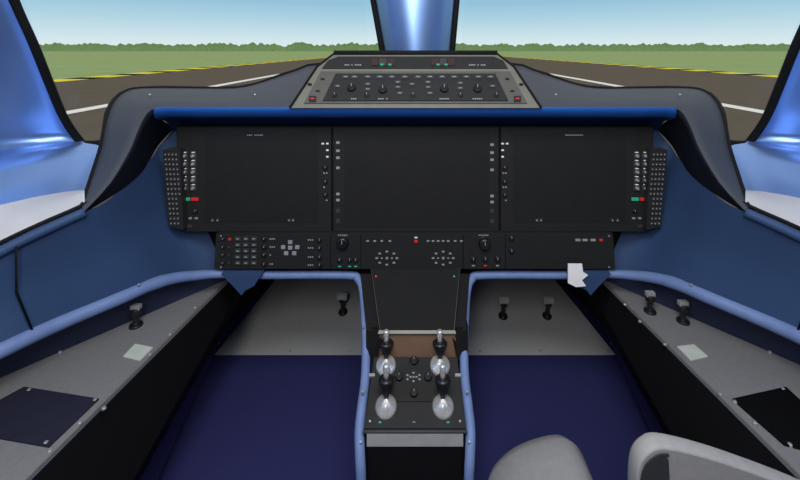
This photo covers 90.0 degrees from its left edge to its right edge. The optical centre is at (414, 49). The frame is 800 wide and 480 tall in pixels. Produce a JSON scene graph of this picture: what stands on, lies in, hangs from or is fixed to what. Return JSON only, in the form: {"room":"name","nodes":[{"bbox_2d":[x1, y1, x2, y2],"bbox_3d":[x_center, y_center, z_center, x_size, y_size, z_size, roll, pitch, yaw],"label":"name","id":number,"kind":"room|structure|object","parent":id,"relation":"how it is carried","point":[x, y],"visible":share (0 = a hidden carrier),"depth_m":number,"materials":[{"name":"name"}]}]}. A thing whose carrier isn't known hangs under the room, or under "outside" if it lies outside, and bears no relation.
{"room":"control cabin","nodes":[
{"label":"control cabin","id":0,"kind":"room"},
{"bbox_2d":[0,0,225,377],"bbox_3d":[-1.113,0.060,0.140,0.514,1.470,2.694,0,0,10],"label":"wall","id":1,"kind":"structure","parent":0,"point":[57,258],"depth_m":1.08,"materials":[{"name":"blue paint"}]},
{"bbox_2d":[8,0,290,145],"bbox_3d":[-0.786,-0.189,1.270,0.600,0.987,1.326,0,0,39],"label":"window","id":2,"kind":"structure","parent":1,"relation":"in","point":[16,5],"depth_m":1.14,"materials":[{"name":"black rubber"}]},
{"bbox_2d":[0,270,369,479],"bbox_3d":[-0.722,0.928,0.767,0.664,0.543,1.526,0,0,43],"label":"trim","id":3,"kind":"structure","parent":1,"relation":"attached to","point":[24,339],"depth_m":1.08,"materials":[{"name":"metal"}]},
{"bbox_2d":[74,355,755,479],"bbox_3d":[0.000,1.270,0.430,2.300,0.040,2.460,0,0,0],"label":"floor","id":4,"kind":"structure","parent":0,"point":[250,417],"depth_m":1.37,"materials":[{"name":"blue carpet"}]},
{"bbox_2d":[0,279,274,479],"bbox_3d":[-0.850,0.997,1.215,0.556,0.527,1.730,0,0,0],"label":"console","id":5,"kind":"object","parent":4,"relation":"on","point":[45,403],"visible":0.94,"depth_m":0.99,"materials":[{"name":"grey metal"}]},
{"bbox_2d":[360,269,469,479],"bbox_3d":[0.000,1.012,1.175,0.351,0.636,0.389,0,0,0],"label":"pedestal","id":6,"kind":"object","parent":4,"relation":"on","point":[414,443],"visible":0.97,"depth_m":1.10,"materials":[{"name":"black painted metal"},{"name":"black plastic"},{"name":"grey metal"}]},
{"bbox_2d":[375,362,396,419],"bbox_3d":[-0.075,0.874,1.031,0.055,0.113,0.055,0,0,0],"label":"lever","id":7,"kind":"object","parent":6,"relation":"attached to","point":[386,405],"visible":1,"depth_m":1.02,"materials":[{"name":"silver metal"}]},
{"bbox_2d":[376,329,395,374],"bbox_3d":[-0.081,0.839,1.115,0.055,0.104,0.054,0,0,0],"label":"lever","id":8,"kind":"object","parent":6,"relation":"attached to","point":[385,344],"visible":0.91,"depth_m":1.11,"materials":[{"name":"silver metal"}]},
{"bbox_2d":[430,329,449,375],"bbox_3d":[0.070,0.839,1.115,0.055,0.104,0.054,0,0,0],"label":"lever","id":9,"kind":"object","parent":6,"relation":"attached to","point":[439,344],"visible":0.92,"depth_m":1.11,"materials":[{"name":"silver metal"}]},
{"bbox_2d":[432,362,453,419],"bbox_3d":[0.072,0.874,1.031,0.055,0.113,0.055,0,0,0],"label":"lever","id":10,"kind":"object","parent":6,"relation":"attached to","point":[442,405],"visible":1,"depth_m":1.02,"materials":[{"name":"silver metal"}]},
{"bbox_2d":[488,432,798,479],"bbox_3d":[0.476,0.895,0.675,0.654,0.709,0.510,0,0,0],"label":"seat","id":11,"kind":"object","parent":4,"relation":"on","point":[653,455],"visible":1,"depth_m":0.56,"materials":[{"name":"leather"}]},
{"bbox_2d":[555,279,799,479],"bbox_3d":[0.850,0.997,1.215,0.556,0.527,1.730,0,0,0],"label":"console","id":12,"kind":"object","parent":4,"relation":"on","point":[656,346],"visible":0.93,"depth_m":1.02,"materials":[{"name":"grey metal"}]},
{"bbox_2d":[215,279,614,354],"bbox_3d":[0.000,0.765,1.889,1.800,1.030,0.501,0,0,0],"label":"wall","id":13,"kind":"structure","parent":0,"point":[293,316],"depth_m":1.76,"materials":[{"name":"metal"}]},
{"bbox_2d":[337,293,347,315],"bbox_3d":[-0.328,1.149,1.817,0.044,0.107,0.056,0,0,0],"label":"handle","id":14,"kind":"object","parent":13,"relation":"attached to","point":[342,297],"visible":1,"depth_m":1.80,"materials":[{"name":"black plastic"}]},
{"bbox_2d":[162,124,667,294],"bbox_3d":[0.000,0.625,1.675,1.600,0.850,0.829,0,0,0],"label":"panel","id":15,"kind":"object","parent":13,"relation":"attached to","point":[361,199],"visible":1,"depth_m":1.29,"materials":[{"name":"black plastic"}]},
{"bbox_2d":[78,63,751,211],"bbox_3d":[0.000,0.244,1.270,2.054,0.407,0.561,0,0,0],"label":"shield","id":16,"kind":"object","parent":15,"relation":"on","point":[134,126],"visible":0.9,"depth_m":1.23,"materials":[{"name":"black plastic"}]},
{"bbox_2d":[289,50,541,107],"bbox_3d":[0.002,0.097,1.340,0.752,0.191,0.314,0,0,0],"label":"control panel","id":17,"kind":"object","parent":16,"relation":"attached to","point":[345,78],"visible":1,"depth_m":1.25,"materials":[{"name":"grey painted metal"},{"name":"black plastic"}]},
{"bbox_2d":[568,263,587,286],"bbox_3d":[0.512,0.708,1.257,0.063,0.072,0.004,0,0,0],"label":"paper note","id":18,"kind":"object","parent":15,"relation":"attached to","point":[576,274],"visible":1,"depth_m":1.25,"materials":[{"name":"white paper"}]},
{"bbox_2d":[498,297,508,319],"bbox_3d":[0.397,1.155,1.798,0.044,0.107,0.056,0,0,0],"label":"handle","id":19,"kind":"object","parent":13,"relation":"attached to","point":[503,301],"visible":1,"depth_m":1.78,"materials":[{"name":"black plastic"}]},
{"bbox_2d":[542,297,553,319],"bbox_3d":[0.595,1.155,1.798,0.044,0.107,0.056,0,0,0],"label":"handle","id":20,"kind":"object","parent":13,"relation":"attached to","point":[548,301],"visible":1,"depth_m":1.78,"materials":[{"name":"black plastic"}]},
{"bbox_2d":[370,0,459,49],"bbox_3d":[-0.013,-0.220,1.591,0.448,0.581,0.103,0,0,0],"label":"post","id":21,"kind":"object","parent":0,"point":[399,24],"visible":0.71,"depth_m":1.55,"materials":[{"name":"blue metal"}]},
{"bbox_2d":[605,50,799,364],"bbox_3d":[1.113,0.060,0.140,0.514,1.470,2.694,0,0,-10],"label":"wall","id":22,"kind":"structure","parent":0,"point":[750,258],"depth_m":1.11,"materials":[{"name":"blue paint"}]},
{"bbox_2d":[460,270,799,479],"bbox_3d":[0.722,0.928,0.767,0.664,0.543,1.526,0,0,-43],"label":"trim","id":23,"kind":"structure","parent":22,"relation":"attached to","point":[772,324],"depth_m":1.09,"materials":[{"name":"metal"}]},
{"bbox_2d":[539,25,799,145],"bbox_3d":[0.786,-0.189,1.270,0.600,0.987,1.326,0,0,-39],"label":"window","id":24,"kind":"structure","parent":22,"relation":"in","point":[794,48],"depth_m":1.17,"materials":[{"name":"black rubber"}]},
{"label":"outside","id":25,"kind":"structure","parent":0,"visible":0},
{"bbox_2d":[42,51,787,79],"bbox_3d":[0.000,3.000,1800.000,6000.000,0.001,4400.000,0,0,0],"label":"grass","id":26,"kind":"structure","parent":25,"point":[61,64],"depth_m":126.32,"materials":[{"name":"green plant"}]},
{"bbox_2d":[39,42,789,50],"bbox_3d":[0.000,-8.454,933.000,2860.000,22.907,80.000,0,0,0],"label":"tree line","id":27,"kind":"object","parent":26,"relation":"on","point":[297,46],"visible":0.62,"depth_m":923.87,"materials":[{"name":"green plant"}]},
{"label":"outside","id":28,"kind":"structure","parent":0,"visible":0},
{"bbox_2d":[54,56,777,208],"bbox_3d":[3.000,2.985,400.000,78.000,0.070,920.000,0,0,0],"label":"runway","id":29,"kind":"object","parent":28,"point":[744,97],"visible":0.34,"depth_m":38.95,"materials":[{"name":"grey asphalt"}]}
]}

